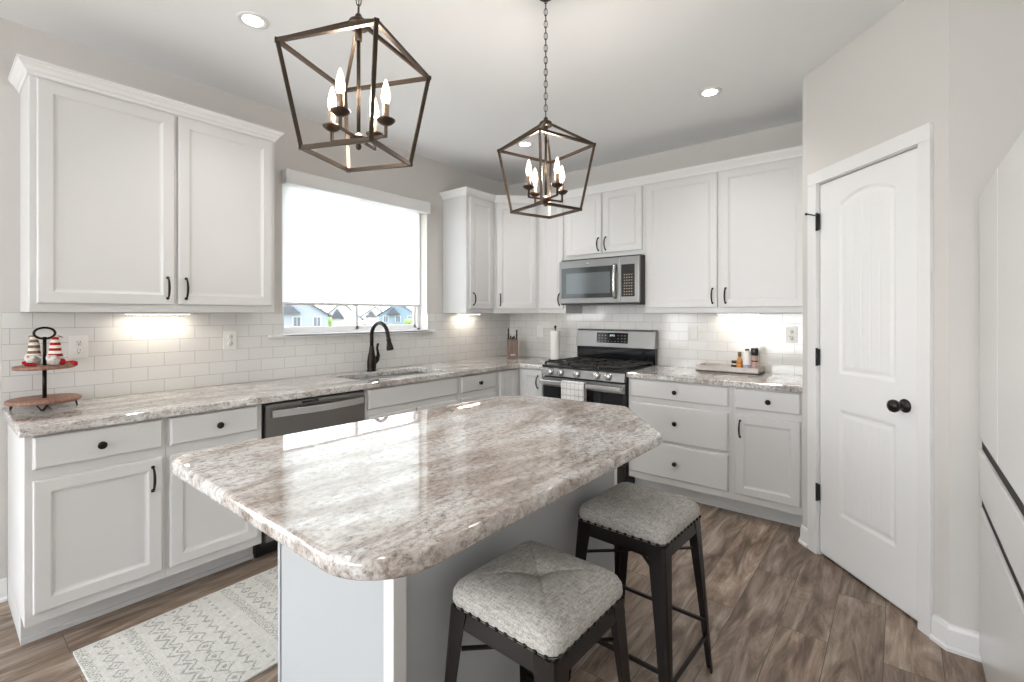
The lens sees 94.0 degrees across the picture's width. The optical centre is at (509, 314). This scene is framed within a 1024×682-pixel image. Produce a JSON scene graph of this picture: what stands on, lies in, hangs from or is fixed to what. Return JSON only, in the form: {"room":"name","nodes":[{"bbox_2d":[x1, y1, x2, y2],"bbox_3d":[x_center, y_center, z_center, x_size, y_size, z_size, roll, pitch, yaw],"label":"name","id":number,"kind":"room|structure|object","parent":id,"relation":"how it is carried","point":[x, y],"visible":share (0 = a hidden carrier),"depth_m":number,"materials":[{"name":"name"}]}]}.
{"room":"kitchen","nodes":[
{"label":"kitchen","id":0,"kind":"room"},
{"bbox_2d":[0,17,509,598],"bbox_3d":[-2.540,-0.024,2.207,0.150,2.757,8.150,0,0,39],"label":"wall","id":1,"kind":"structure","parent":0,"point":[424,181],"depth_m":2.93,"materials":[{"name":"grey paint"}]},
{"bbox_2d":[0,577,6,602],"bbox_3d":[-2.616,1.302,1.977,0.022,0.105,0.738,0,0,39],"label":"baseboard","id":2,"kind":"structure","parent":1,"relation":"attached to","point":[3,582],"depth_m":2.25,"materials":[{"name":"white paint"}]},
{"bbox_2d":[8,54,283,312],"bbox_3d":[-1.885,-0.567,2.605,0.360,1.113,1.153,0,0,39],"label":"upper cabinet","id":3,"kind":"object","parent":1,"relation":"attached to","point":[132,199],"visible":1,"depth_m":2.40,"materials":[{"name":"grey paint"}]},
{"bbox_2d":[123,312,192,314],"bbox_3d":[-1.957,-0.004,2.667,0.032,0.012,0.320,0,0,39],"label":"light bar","id":4,"kind":"object","parent":3,"relation":"attached to","point":[126,313],"visible":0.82,"depth_m":2.64,"materials":[{"name":"white paint"}]},
{"bbox_2d":[1,312,509,407],"bbox_3d":[-1.198,0.215,3.725,0.008,0.450,3.800,0,0,39],"label":"tile backsplash","id":5,"kind":"structure","parent":1,"relation":"attached to","point":[128,354],"depth_m":2.87,"materials":[{"name":"white tile"}]},
{"bbox_2d":[69,335,87,357],"bbox_3d":[-2.220,0.167,2.458,0.008,0.116,0.076,0,0,39],"label":"wall outlet","id":6,"kind":"object","parent":5,"relation":"attached to","point":[78,344],"visible":1,"depth_m":2.46,"materials":[{"name":"white plastic"}]},
{"bbox_2d":[74,339,82,353],"bbox_3d":[-2.218,0.167,2.457,0.002,0.076,0.033,0,0,39],"label":"socket","id":7,"kind":"object","parent":6,"relation":"attached to","point":[78,343],"depth_m":2.46,"materials":[{"name":"grey plastic"}]},
{"bbox_2d":[223,331,235,349],"bbox_3d":[-1.766,0.163,3.014,0.008,0.116,0.076,0,0,39],"label":"wall outlet","id":8,"kind":"object","parent":5,"relation":"attached to","point":[229,337],"visible":1,"depth_m":3.01,"materials":[{"name":"white plastic"}]},
{"bbox_2d":[227,334,232,345],"bbox_3d":[-1.764,0.163,3.013,0.002,0.076,0.033,0,0,39],"label":"socket","id":9,"kind":"object","parent":8,"relation":"attached to","point":[229,336],"depth_m":3.01,"materials":[{"name":"grey plastic"}]},
{"bbox_2d":[269,213,435,337],"bbox_3d":[-1.197,-0.409,3.809,0.173,1.141,1.469,0,0,39],"label":"window","id":10,"kind":"structure","parent":1,"relation":"in","point":[311,331],"depth_m":3.82,"materials":[{"name":"white paint"}]},
{"bbox_2d":[281,168,429,306],"bbox_3d":[-1.148,-0.527,3.762,0.112,0.925,1.284,0,0,39],"label":"roller shade","id":11,"kind":"object","parent":10,"relation":"attached to","point":[344,244],"visible":0.96,"depth_m":3.69,"materials":[{"name":"white fabric"}]},
{"bbox_2d":[443,195,493,312],"bbox_3d":[-0.364,-0.542,4.468,0.360,1.065,0.374,0,0,39],"label":"upper cabinet","id":12,"kind":"object","parent":1,"relation":"attached to","point":[468,221],"visible":0.98,"depth_m":4.35,"materials":[{"name":"grey paint"}]},
{"bbox_2d":[0,0,905,185],"bbox_3d":[-0.809,-1.442,0.729,4.700,0.080,8.250,0,0,39],"label":"ceiling","id":13,"kind":"structure","parent":0,"point":[625,77],"depth_m":2.58,"materials":[{"name":"white paint"}]},
{"bbox_2d":[236,11,268,28],"bbox_3d":[-1.223,-1.399,2.274,0.140,0.006,0.140,0,0,39],"label":"recessed light","id":14,"kind":"object","parent":13,"relation":"in","point":[250,19],"visible":1,"depth_m":2.27,"materials":[{"name":"white paint"}]},
{"bbox_2d":[274,0,430,172],"bbox_3d":[-0.438,-0.928,1.382,0.318,0.954,0.318,0,0,16],"label":"lantern pendant","id":15,"kind":"object","parent":13,"relation":"hanging from","point":[359,25],"visible":1,"depth_m":1.36,"materials":[{"name":"brown metal"}]},
{"bbox_2d":[517,141,532,146],"bbox_3d":[0.127,-1.399,3.929,0.140,0.006,0.140,0,0,39],"label":"recessed light","id":16,"kind":"object","parent":13,"relation":"in","point":[522,143],"visible":0.98,"depth_m":3.93,"materials":[{"name":"white paint"}]},
{"bbox_2d":[497,0,595,218],"bbox_3d":[0.160,-0.928,2.107,0.318,0.954,0.318,0,0,-34],"label":"lantern pendant","id":17,"kind":"object","parent":13,"relation":"hanging from","point":[543,126],"visible":1,"depth_m":2.10,"materials":[{"name":"brown metal"}]},
{"bbox_2d":[698,87,721,97],"bbox_3d":[1.264,-1.399,3.010,0.140,0.006,0.140,0,0,39],"label":"recessed light","id":18,"kind":"object","parent":13,"relation":"in","point":[710,91],"visible":1,"depth_m":3.00,"materials":[{"name":"white paint"}]},
{"bbox_2d":[0,483,986,681],"bbox_3d":[-0.809,1.385,0.729,4.700,0.060,8.250,0,0,39],"label":"floor","id":19,"kind":"structure","parent":0,"point":[780,610],"depth_m":2.09,"materials":[{"name":"brown wood"}]},
{"bbox_2d":[8,418,164,645],"bbox_3d":[-1.980,0.918,2.238,0.654,0.874,0.468,0,0,39],"label":"base cabinet","id":20,"kind":"object","parent":19,"relation":"on","point":[86,507],"visible":0.94,"depth_m":2.04,"materials":[{"name":"grey paint"}]},
{"bbox_2d":[73,566,277,681],"bbox_3d":[-0.868,1.350,2.461,0.704,0.010,1.950,0,0,38],"label":"runner rug","id":21,"kind":"object","parent":19,"relation":"on","point":[230,633],"visible":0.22,"depth_m":1.96,"materials":[{"name":"white fabric"}]},
{"bbox_2d":[158,404,260,593],"bbox_3d":[-1.695,0.918,2.592,0.648,0.874,0.438,0,0,39],"label":"base cabinet","id":22,"kind":"object","parent":19,"relation":"on","point":[203,538],"visible":0.49,"depth_m":2.36,"materials":[{"name":"grey paint"}]},
{"bbox_2d":[253,390,364,557],"bbox_3d":[-1.334,0.919,2.995,0.661,0.872,0.634,0,0,39],"label":"dishwasher","id":23,"kind":"object","parent":19,"relation":"on","point":[280,418],"visible":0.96,"depth_m":2.74,"materials":[{"name":"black metal"}]},
{"bbox_2d":[363,376,457,419],"bbox_3d":[-0.882,0.918,3.583,0.654,0.874,0.840,0,0,39],"label":"base cabinet","id":24,"kind":"object","parent":19,"relation":"on","point":[410,397],"visible":0.15,"depth_m":3.35,"materials":[{"name":"grey paint"}]},
{"bbox_2d":[278,468,616,681],"bbox_3d":[-0.165,0.918,1.887,0.674,0.874,1.228,0,0,39],"label":"kitchen island","id":25,"kind":"object","parent":19,"relation":"on","point":[331,628],"visible":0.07,"depth_m":1.40,"materials":[{"name":"grey paint"}]},
{"bbox_2d":[171,396,661,580],"bbox_3d":[-0.125,0.461,1.779,1.091,0.040,1.665,0,0,39],"label":"island countertop","id":26,"kind":"structure","parent":25,"relation":"on","point":[399,495],"depth_m":1.33,"materials":[{"name":"stone"}]},
{"bbox_2d":[458,371,495,402],"bbox_3d":[-0.471,0.918,4.086,0.654,0.874,0.460,0,0,39],"label":"base cabinet","id":27,"kind":"object","parent":19,"relation":"on","point":[479,386],"visible":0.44,"depth_m":3.88,"materials":[{"name":"grey paint"}]},
{"bbox_2d":[496,368,544,395],"bbox_3d":[0.055,0.918,4.547,0.886,0.874,0.918,0,0,39],"label":"base cabinet","id":28,"kind":"object","parent":19,"relation":"on","point":[516,381],"visible":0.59,"depth_m":4.22,"materials":[{"name":"grey paint"}]},
{"bbox_2d":[2,355,565,437],"bbox_3d":[-0.852,0.461,3.437,0.890,0.040,3.790,0,0,39],"label":"countertop","id":29,"kind":"structure","parent":28,"relation":"on","point":[27,421],"depth_m":2.59,"materials":[{"name":"stone"}]},
{"bbox_2d":[4,327,81,410],"bbox_3d":[-2.190,0.249,2.248,0.262,0.382,0.262,0,0,39],"label":"tiered stand","id":30,"kind":"object","parent":29,"relation":"on","point":[46,399],"visible":0.98,"depth_m":2.23,"materials":[{"name":"brown wood"}]},
{"bbox_2d":[24,363,35,365],"bbox_3d":[-2.198,0.230,2.187,0.051,0.017,0.018,0,0,0],"label":"ornament","id":31,"kind":"object","parent":30,"relation":"on","point":[25,364],"visible":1,"depth_m":2.18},
{"bbox_2d":[24,335,41,364],"bbox_3d":[-2.228,0.169,2.233,0.060,0.140,0.059,0,0,-32],"label":"gnome figurine","id":32,"kind":"object","parent":30,"relation":"on","point":[33,351],"visible":0.89,"depth_m":2.22,"materials":[{"name":"beige fabric"}]},
{"bbox_2d":[11,363,74,370],"bbox_3d":[-2.190,0.247,2.248,0.218,0.015,0.218,0,0,39],"label":"tray","id":33,"kind":"object","parent":30,"relation":"on","point":[45,366],"depth_m":2.19,"materials":[{"name":"brown wood"}]},
{"bbox_2d":[4,393,81,406],"bbox_3d":[-2.190,0.402,2.248,0.262,0.018,0.262,0,0,39],"label":"tray","id":34,"kind":"object","parent":30,"relation":"on","point":[44,399],"depth_m":2.20,"materials":[{"name":"brown wood"}]},
{"bbox_2d":[46,335,62,364],"bbox_3d":[-2.128,0.169,2.233,0.060,0.140,0.059,0,0,33],"label":"gnome figurine","id":35,"kind":"object","parent":30,"relation":"on","point":[55,350],"visible":1,"depth_m":2.22,"materials":[{"name":"beige fabric"}]},
{"bbox_2d":[60,358,77,365],"bbox_3d":[-2.073,0.225,2.243,0.090,0.035,0.024,0,0,0],"label":"ornament","id":36,"kind":"object","parent":30,"relation":"on","point":[62,361],"visible":1,"depth_m":2.24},
{"bbox_2d":[367,321,393,370],"bbox_3d":[-0.974,0.246,3.658,0.297,0.389,0.111,0,0,39],"label":"kitchen faucet","id":37,"kind":"object","parent":29,"relation":"on","point":[372,360],"visible":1,"depth_m":3.69,"materials":[{"name":"black metal"}]},
{"bbox_2d":[367,345,375,370],"bbox_3d":[-1.073,0.341,3.714,0.072,0.200,0.072,0,0,39],"label":"faucet","id":38,"kind":"object","parent":37,"relation":"on","point":[371,360],"depth_m":3.69,"materials":[{"name":"black metal"}]},
{"bbox_2d":[353,372,423,380],"bbox_3d":[-0.873,0.584,3.576,0.410,0.206,0.800,0,0,39],"label":"sink","id":39,"kind":"object","parent":29,"relation":"in","point":[410,373],"visible":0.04,"depth_m":3.77,"materials":[{"name":"silver metal"}]},
{"bbox_2d":[507,329,517,357],"bbox_3d":[0.031,0.293,4.838,0.110,0.296,0.129,0,0,-3],"label":"knife block","id":40,"kind":"object","parent":29,"relation":"on","point":[512,343],"visible":1,"depth_m":4.79,"materials":[{"name":"brown wood"}]},
{"bbox_2d":[548,325,559,359],"bbox_3d":[0.434,0.274,4.542,0.136,0.335,0.136,0,0,39],"label":"paper towel holder","id":41,"kind":"object","parent":29,"relation":"on","point":[554,335],"visible":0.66,"depth_m":4.50,"materials":[{"name":"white paper"}]},
{"bbox_2d":[444,541,630,681],"bbox_3d":[0.078,1.022,1.283,0.408,0.667,0.408,0,0,40],"label":"bar stool","id":42,"kind":"object","parent":19,"relation":"on","point":[536,604],"visible":1,"depth_m":1.20,"materials":[{"name":"fabric"}]},
{"bbox_2d":[539,329,657,483],"bbox_3d":[0.760,0.746,4.094,0.776,1.218,0.692,0,0,39],"label":"gas range","id":43,"kind":"object","parent":19,"relation":"on","point":[603,360],"visible":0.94,"depth_m":4.06,"materials":[{"name":"silver metal"}]},
{"bbox_2d":[561,380,585,401],"bbox_3d":[0.515,0.731,3.855,0.214,0.378,0.048,0,0,39],"label":"dish towel","id":44,"kind":"object","parent":43,"relation":"hanging from","point":[570,390],"visible":0.49,"depth_m":3.83,"materials":[{"name":"white fabric"}]},
{"bbox_2d":[539,375,634,483],"bbox_3d":[0.760,0.902,4.094,0.766,0.905,0.692,0,0,39],"label":"oven","id":45,"kind":"object","parent":43,"relation":"in","point":[604,389],"depth_m":3.74,"materials":[{"name":"silver glass"}]},
{"bbox_2d":[542,362,657,372],"bbox_3d":[0.778,0.442,4.116,0.772,0.016,0.635,0,0,39],"label":"cooktop","id":46,"kind":"object","parent":43,"relation":"in","point":[553,366],"depth_m":3.92,"materials":[{"name":"black metal"}]},
{"bbox_2d":[569,482,712,681],"bbox_3d":[0.490,1.022,1.799,0.408,0.667,0.408,0,0,41],"label":"bar stool","id":47,"kind":"object","parent":19,"relation":"on","point":[654,524],"visible":0.98,"depth_m":1.69,"materials":[{"name":"black"}]},
{"bbox_2d":[579,482,699,545],"bbox_3d":[0.490,0.729,1.799,0.346,0.082,0.346,0,0,41],"label":"seat cushion","id":48,"kind":"object","parent":47,"relation":"on","point":[639,515],"depth_m":1.71,"materials":[{"name":"fabric"}]},
{"bbox_2d":[629,378,736,511],"bbox_3d":[1.376,0.918,3.643,0.744,0.874,0.648,0,0,39],"label":"base cabinet","id":49,"kind":"object","parent":19,"relation":"on","point":[693,460],"visible":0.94,"depth_m":3.37,"materials":[{"name":"grey paint"}]},
{"bbox_2d":[626,365,802,392],"bbox_3d":[1.543,0.461,3.515,1.168,0.040,0.640,0,0,39],"label":"countertop","id":50,"kind":"structure","parent":49,"relation":"on","point":[765,381],"depth_m":3.33,"materials":[{"name":"stone"}]},
{"bbox_2d":[695,363,764,375],"bbox_3d":[1.679,0.416,3.642,0.440,0.050,0.216,0,0,39],"label":"wooden tray","id":51,"kind":"object","parent":50,"relation":"on","point":[702,367],"visible":0.98,"depth_m":3.57,"materials":[{"name":"brown wood"}]},
{"bbox_2d":[731,360,736,366],"bbox_3d":[1.698,0.388,3.607,0.047,0.078,0.047,0,0,39],"label":"spice jar","id":52,"kind":"object","parent":51,"relation":"on","point":[733,362],"visible":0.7,"depth_m":3.59,"materials":[{"name":"brown glass"}]},
{"bbox_2d":[736,352,742,367],"bbox_3d":[1.723,0.353,3.574,0.045,0.146,0.045,0,0,39],"label":"sauce bottle","id":53,"kind":"object","parent":51,"relation":"on","point":[739,363],"visible":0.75,"depth_m":3.56,"materials":[{"name":"orange glass"}]},
{"bbox_2d":[743,349,750,367],"bbox_3d":[1.764,0.342,3.546,0.057,0.170,0.057,0,0,39],"label":"spray bottle","id":54,"kind":"object","parent":51,"relation":"on","point":[746,356],"visible":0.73,"depth_m":3.52,"materials":[{"name":"white plastic"}]},
{"bbox_2d":[751,348,758,368],"bbox_3d":[1.808,0.338,3.520,0.051,0.178,0.050,0,0,39],"label":"pepper grinder","id":55,"kind":"object","parent":51,"relation":"on","point":[754,351],"visible":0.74,"depth_m":3.50,"materials":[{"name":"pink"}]},
{"bbox_2d":[732,387,802,526],"bbox_3d":[1.826,0.918,3.272,0.422,0.874,0.654,0,0,39],"label":"base cabinet","id":56,"kind":"object","parent":19,"relation":"on","point":[767,425],"visible":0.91,"depth_m":3.06,"materials":[{"name":"grey paint"}]},
{"bbox_2d":[979,129,1023,681],"bbox_3d":[1.861,0.443,1.264,0.800,1.824,0.908,0,0,39],"label":"refrigerator","id":57,"kind":"object","parent":19,"relation":"on","point":[1001,201],"visible":1,"depth_m":1.47,"materials":[{"name":"white"}]},
{"bbox_2d":[510,121,802,374],"bbox_3d":[1.810,-0.024,3.819,4.550,2.757,0.150,0,0,39],"label":"wall","id":58,"kind":"structure","parent":0,"point":[789,135],"depth_m":4.00,"materials":[{"name":"grey paint"}]},
{"bbox_2d":[494,202,538,312],"bbox_3d":[0.044,-0.542,4.770,0.609,1.065,0.609,0,0,39],"label":"upper cabinet","id":59,"kind":"object","parent":58,"relation":"attached to","point":[516,237],"visible":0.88,"depth_m":4.54,"materials":[{"name":"grey paint"}]},
{"bbox_2d":[539,199,581,312],"bbox_3d":[0.477,-0.542,4.577,0.304,1.065,0.360,0,0,39],"label":"upper cabinet","id":60,"kind":"object","parent":58,"relation":"attached to","point":[552,232],"visible":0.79,"depth_m":4.47,"materials":[{"name":"grey paint"}]},
{"bbox_2d":[566,184,644,259],"bbox_3d":[0.890,-0.781,4.240,0.762,0.588,0.360,0,0,39],"label":"upper cabinet","id":61,"kind":"object","parent":58,"relation":"attached to","point":[610,223],"visible":0.9,"depth_m":4.09,"materials":[{"name":"grey paint"}]},
{"bbox_2d":[559,254,644,305],"bbox_3d":[0.855,-0.283,4.197,0.760,0.404,0.448,0,0,39],"label":"microwave","id":62,"kind":"object","parent":61,"relation":"attached to","point":[614,280],"visible":0.98,"depth_m":4.02,"materials":[{"name":"silver metal"}]},
{"bbox_2d":[510,305,802,374],"bbox_3d":[1.103,-0.023,4.294,2.834,0.927,0.008,0,0,39],"label":"tile backsplash","id":63,"kind":"structure","parent":58,"relation":"attached to","point":[720,338],"depth_m":3.99,"materials":[{"name":"white tile"}]},
{"bbox_2d":[537,326,542,336],"bbox_3d":[0.313,0.175,4.926,0.076,0.116,0.008,0,0,39],"label":"light switch","id":64,"kind":"object","parent":63,"relation":"attached to","point":[539,328],"visible":1,"depth_m":4.92,"materials":[{"name":"white plastic"}]},
{"bbox_2d":[688,326,696,339],"bbox_3d":[1.514,0.155,3.946,0.076,0.116,0.008,0,0,39],"label":"light switch","id":65,"kind":"object","parent":63,"relation":"attached to","point":[692,330],"visible":1,"depth_m":3.94,"materials":[{"name":"white plastic"}]},
{"bbox_2d":[786,327,797,342],"bbox_3d":[2.066,0.150,3.496,0.076,0.116,0.008,0,0,39],"label":"wall outlet","id":66,"kind":"object","parent":63,"relation":"attached to","point":[791,332],"visible":1,"depth_m":3.49,"materials":[{"name":"white plastic"}]},
{"bbox_2d":[789,330,793,339],"bbox_3d":[2.064,0.150,3.494,0.033,0.076,0.002,0,0,39],"label":"socket","id":67,"kind":"object","parent":66,"relation":"attached to","point":[791,332],"depth_m":3.49,"materials":[{"name":"grey plastic"}]},
{"bbox_2d":[645,156,802,312],"bbox_3d":[1.637,-0.542,3.630,1.167,1.065,0.360,0,0,39],"label":"upper cabinet","id":68,"kind":"object","parent":58,"relation":"attached to","point":[729,240],"visible":0.94,"depth_m":3.49,"materials":[{"name":"grey paint"}]},
{"bbox_2d":[439,145,802,202],"bbox_3d":[0.782,-1.093,4.011,2.932,0.060,0.626,0,0,24],"label":"crown molding","id":69,"kind":"structure","parent":68,"relation":"attached to","point":[796,151],"depth_m":3.83,"materials":[{"name":"white paint"}]},
{"bbox_2d":[716,313,761,314],"bbox_3d":[1.752,-0.004,3.660,0.320,0.012,0.032,0,0,39],"label":"light bar","id":70,"kind":"object","parent":68,"relation":"attached to","point":[716,313],"visible":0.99,"depth_m":3.64,"materials":[{"name":"white paint"}]},
{"bbox_2d":[803,0,948,622],"bbox_3d":[1.813,-0.024,2.384,0.110,2.757,0.900,0,0,-3],"label":"wall","id":71,"kind":"structure","parent":0,"point":[890,81],"depth_m":2.15,"materials":[{"name":"grey paint"}]},
{"bbox_2d":[805,147,917,620],"bbox_3d":[1.741,0.305,2.395,0.108,2.064,0.667,0,0,-3],"label":"door","id":72,"kind":"structure","parent":71,"relation":"in","point":[867,220],"depth_m":2.32,"materials":[{"name":"white paint"}]},
{"bbox_2d":[807,122,933,636],"bbox_3d":[1.800,0.275,2.383,0.118,2.160,0.767,0,0,-3],"label":"trim","id":73,"kind":"structure","parent":71,"relation":"attached to","point":[922,137],"depth_m":2.04,"materials":[{"name":"white paint"}]},
{"bbox_2d":[949,0,1023,631],"bbox_3d":[2.185,-0.024,1.669,1.050,2.757,0.107,0,0,39],"label":"wall","id":74,"kind":"structure","parent":0,"point":[986,37],"depth_m":1.90,"materials":[{"name":"grey paint"}]},
{"bbox_2d":[929,613,981,662],"bbox_3d":[1.812,1.302,1.899,0.060,0.105,0.222,0,0,-37],"label":"baseboard","id":75,"kind":"structure","parent":74,"relation":"attached to","point":[952,638],"depth_m":1.91,"materials":[{"name":"white paint"}]},
{"bbox_3d":[2.004,-0.024,3.088,0.085,2.757,0.737,0,0,39],"label":"wall","id":76,"kind":"structure","parent":0,"visible":0},
{"bbox_2d":[798,523,806,547],"bbox_3d":[1.752,1.302,2.853,0.052,0.105,0.184,0,0,25],"label":"baseboard","id":77,"kind":"structure","parent":76,"relation":"attached to","point":[802,540],"depth_m":2.80,"materials":[{"name":"white paint"}]},
{"label":"outside","id":78,"kind":"structure","parent":0,"visible":0},
{"bbox_3d":[-64.757,3.730,258.171,419.700,4.450,490.000,0,0,39],"label":"ground","id":79,"kind":"structure","parent":78,"visible":0},
{"bbox_2d":[284,305,331,326],"bbox_3d":[-34.624,1.305,77.726,10.000,8.500,10.400,0,0,-24],"label":"house","id":80,"kind":"structure","parent":79,"relation":"on","point":[294,315],"depth_m":74.33,"materials":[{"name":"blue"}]},
{"bbox_2d":[320,308,332,325],"bbox_3d":[-37.549,2.147,94.886,5.467,6.832,5.323,0,0,39],"label":"tree","id":81,"kind":"object","parent":79,"relation":"on","point":[330,323],"visible":0.08,"depth_m":94.29,"materials":[{"name":"green plant"}]},
{"bbox_2d":[328,306,363,325],"bbox_3d":[-43.798,1.105,124.717,10.500,8.900,11.400,0,0,-19],"label":"house","id":82,"kind":"structure","parent":79,"relation":"on","point":[341,315],"depth_m":120.36,"materials":[{"name":"grey"}]},
{"bbox_2d":[360,306,382,324],"bbox_3d":[-45.044,1.405,159.711,11.000,8.300,11.400,0,0,-16],"label":"house","id":83,"kind":"structure","parent":79,"relation":"on","point":[370,317],"depth_m":154.73,"materials":[{"name":"grey"}]},
{"bbox_2d":[377,307,411,324],"bbox_3d":[-27.992,1.205,119.708,10.000,8.700,10.400,0,0,-13],"label":"house","id":84,"kind":"structure","parent":79,"relation":"on","point":[391,315],"depth_m":115.38,"materials":[{"name":"blue"}]},
{"bbox_2d":[404,318,411,323],"bbox_3d":[-22.332,3.195,109.933,4.789,4.744,4.831,0,0,39],"label":"tree","id":85,"kind":"object","parent":79,"relation":"on","point":[406,321],"visible":0.13,"depth_m":108.29,"materials":[{"name":"green plant"}]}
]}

